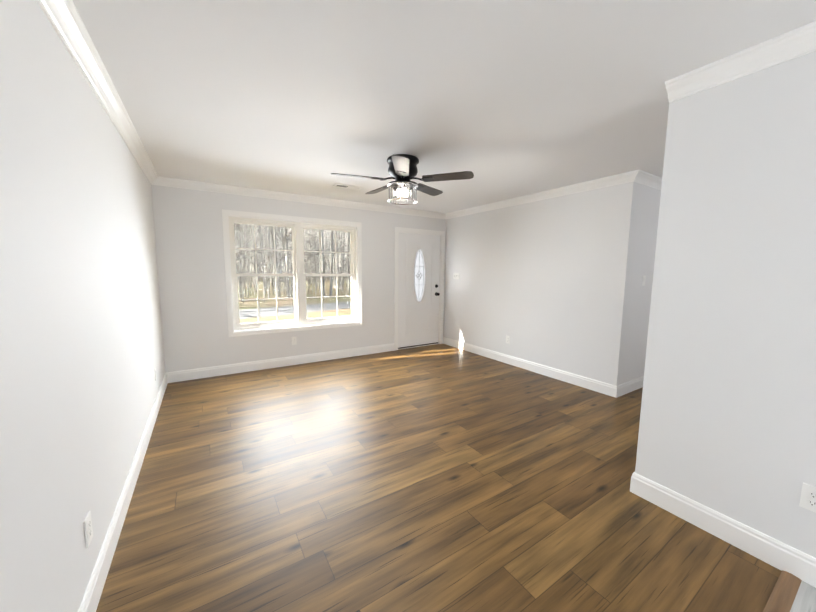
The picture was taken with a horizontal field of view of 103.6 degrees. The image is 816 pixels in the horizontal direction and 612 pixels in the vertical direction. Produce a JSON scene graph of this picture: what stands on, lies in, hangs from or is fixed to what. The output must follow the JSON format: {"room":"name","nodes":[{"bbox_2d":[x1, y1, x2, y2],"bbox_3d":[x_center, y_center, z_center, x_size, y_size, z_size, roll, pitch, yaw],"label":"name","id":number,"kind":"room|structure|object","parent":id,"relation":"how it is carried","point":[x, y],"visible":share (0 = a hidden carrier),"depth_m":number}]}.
{"room":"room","nodes":[
{"label":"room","id":0,"kind":"room"},
{"bbox_2d":[0,0,164,611],"bbox_3d":[-0.954,0.116,0.524,0.150,2.440,8.030,-3,7,-32],"label":"wall","id":1,"kind":"structure","parent":0,"point":[81,348],"depth_m":1.21},
{"bbox_2d":[84,511,92,547],"bbox_3d":[-1.315,0.919,1.324,0.008,0.115,0.070,-3,7,-32],"label":"electrical outlet","id":2,"kind":"object","parent":1,"relation":"attached to","point":[88,529],"visible":1,"depth_m":1.31},
{"bbox_2d":[36,0,159,185],"bbox_3d":[-0.834,-1.056,0.435,0.078,0.088,7.780,-3,7,-32],"label":"crown molding","id":3,"kind":"structure","parent":1,"relation":"attached to","point":[65,21],"depth_m":1.62},
{"bbox_2d":[78,372,169,611],"bbox_3d":[-0.882,1.261,0.674,0.014,0.132,7.780,-3,7,-32],"label":"baseboard","id":4,"kind":"structure","parent":1,"relation":"attached to","point":[92,595],"depth_m":1.68},
{"bbox_2d":[151,185,445,372],"bbox_3d":[-1.170,-0.384,5.021,4.320,2.440,0.150,-3,7,-32],"label":"wall","id":5,"kind":"structure","parent":0,"point":[188,227],"depth_m":4.16},
{"bbox_2d":[170,343,393,382],"bbox_3d":[-1.588,0.798,4.796,3.193,0.132,0.014,-3,7,-32],"label":"baseboard","id":6,"kind":"structure","parent":5,"relation":"attached to","point":[184,375],"depth_m":4.57},
{"bbox_2d":[222,209,361,336],"bbox_3d":[-1.595,-0.461,4.730,1.914,1.644,0.161,-3,7,-32],"label":"window","id":7,"kind":"structure","parent":5,"relation":"in","point":[301,321],"depth_m":4.68},
{"bbox_2d":[291,337,296,344],"bbox_3d":[-1.671,0.511,4.712,0.070,0.115,0.008,-3,7,-32],"label":"outlet","id":8,"kind":"object","parent":5,"relation":"attached to","point":[294,340],"visible":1,"depth_m":4.71},
{"bbox_2d":[160,176,443,218],"bbox_3d":[-1.060,-1.544,4.820,4.230,0.088,0.078,-3,7,-32],"label":"crown molding","id":9,"kind":"structure","parent":5,"relation":"attached to","point":[164,181],"depth_m":4.42},
{"bbox_2d":[398,232,439,348],"bbox_3d":[0.211,-0.265,5.832,0.919,2.043,0.136,-3,7,-32],"label":"entry door","id":10,"kind":"structure","parent":5,"relation":"in","point":[418,284],"depth_m":5.84},
{"bbox_2d":[394,227,444,350],"bbox_3d":[0.183,-0.311,5.881,1.075,2.130,0.166,-3,7,-32],"label":"door frame","id":11,"kind":"structure","parent":5,"relation":"attached to","point":[441,234],"depth_m":5.75},
{"bbox_2d":[96,344,780,611],"bbox_3d":[1.794,1.202,2.400,6.680,0.080,8.030,-3,7,-32],"label":"floor","id":12,"kind":"structure","parent":0,"point":[438,478],"depth_m":1.93},
{"bbox_2d":[763,570,801,611],"bbox_3d":[0.941,1.307,0.964,2.040,0.011,0.060,-3,7,-32],"label":"threshold","id":13,"kind":"object","parent":12,"relation":"on","point":[784,593],"depth_m":1.41},
{"bbox_2d":[72,0,815,213],"bbox_3d":[1.817,-1.313,2.122,6.680,0.100,8.030,-3,7,-32],"label":"ceiling","id":14,"kind":"structure","parent":0,"point":[501,100],"depth_m":1.79},
{"bbox_2d":[332,183,362,189],"bbox_3d":[-0.755,-1.493,4.030,0.350,0.009,0.150,-3,7,-32],"label":"ceiling vent","id":15,"kind":"object","parent":14,"relation":"in","point":[346,186],"visible":1,"depth_m":4.02},
{"bbox_2d":[331,154,473,204],"bbox_3d":[-0.081,-1.192,3.082,1.277,0.386,1.243,-3,7,-32],"label":"ceiling fan","id":16,"kind":"object","parent":14,"relation":"hanging from","point":[402,172],"visible":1,"depth_m":2.95},
{"bbox_2d":[443,181,660,385],"bbox_3d":[2.420,-0.398,5.453,2.210,2.440,3.260,-3,7,-32],"label":"wall","id":17,"kind":"structure","parent":0,"point":[555,282],"depth_m":4.10},
{"bbox_2d":[453,273,459,278],"bbox_3d":[0.870,-0.542,5.807,0.018,0.115,0.162,-3,7,-32],"label":"light switch","id":18,"kind":"object","parent":17,"relation":"attached to","point":[456,275],"visible":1,"depth_m":5.81},
{"bbox_2d":[506,335,509,343],"bbox_3d":[1.517,0.511,4.889,0.008,0.115,0.070,-3,7,-32],"label":"outlet","id":19,"kind":"object","parent":17,"relation":"attached to","point":[508,339],"visible":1,"depth_m":4.88},
{"bbox_2d":[443,337,621,397],"bbox_3d":[1.508,0.814,4.915,0.028,0.132,3.124,-3,7,-32],"label":"baseboard","id":20,"kind":"structure","parent":17,"relation":"attached to","point":[595,385],"depth_m":4.38},
{"bbox_2d":[444,170,644,218],"bbox_3d":[1.552,-1.493,4.577,0.078,0.088,3.088,-3,7,-32],"label":"crown molding","id":21,"kind":"structure","parent":17,"relation":"attached to","point":[637,175],"depth_m":4.03},
{"bbox_2d":[618,376,643,396],"bbox_3d":[3.234,0.912,4.173,2.030,0.132,0.014,-3,7,-32],"label":"baseboard","id":22,"kind":"structure","parent":17,"relation":"attached to","point":[632,385],"depth_m":3.80},
{"bbox_2d":[640,172,661,189],"bbox_3d":[3.272,-1.401,3.890,2.030,0.088,0.078,-3,7,-32],"label":"crown molding","id":23,"kind":"structure","parent":17,"relation":"attached to","point":[650,180],"depth_m":3.50},
{"bbox_2d":[635,51,815,557],"bbox_3d":[2.530,0.166,0.360,0.120,2.440,3.820,-3,7,-32],"label":"wall","id":24,"kind":"structure","parent":0,"point":[727,425],"depth_m":1.61},
{"bbox_2d":[630,472,815,587],"bbox_3d":[2.459,1.316,0.457,0.014,0.132,3.834,-3,7,-32],"label":"baseboard","id":25,"kind":"structure","parent":24,"relation":"attached to","point":[781,556],"depth_m":1.67},
{"bbox_2d":[665,21,815,102],"bbox_3d":[2.457,-0.997,0.178,0.078,0.088,3.820,-3,7,-32],"label":"crown molding","id":26,"kind":"structure","parent":24,"relation":"attached to","point":[800,41],"depth_m":1.52},
{"bbox_2d":[799,483,815,512],"bbox_3d":[1.816,0.865,1.440,0.008,0.115,0.070,-3,7,-32],"label":"outlet","id":27,"kind":"object","parent":24,"relation":"attached to","point":[808,497],"visible":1,"depth_m":1.45},
{"bbox_2d":[790,581,815,611],"bbox_3d":[1.792,1.466,-0.372,2.040,0.004,3.125,-3,7,-32],"label":"kitchen tile floor","id":28,"kind":"structure","parent":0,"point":[805,599],"depth_m":1.39},
{"label":"outside","id":29,"kind":"structure","parent":0,"visible":0},
{"bbox_2d":[235,225,349,276],"bbox_3d":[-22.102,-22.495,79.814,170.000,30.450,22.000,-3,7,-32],"label":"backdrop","id":30,"kind":"structure","parent":29,"point":[289,249],"depth_m":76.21},
{"bbox_2d":[238,277,350,322],"bbox_3d":[-22.686,-3.326,44.982,170.000,0.001,89.620,-3,7,-32],"label":"lawn","id":31,"kind":"structure","parent":29,"point":[287,306],"depth_m":16.70},
{"bbox_2d":[234,223,350,301],"bbox_3d":[-4.701,-12.790,55.204,72.385,17.010,69.858,-3,7,-32],"label":"trees","id":32,"kind":"object","parent":31,"relation":"on","point":[265,257],"depth_m":23.24}
]}

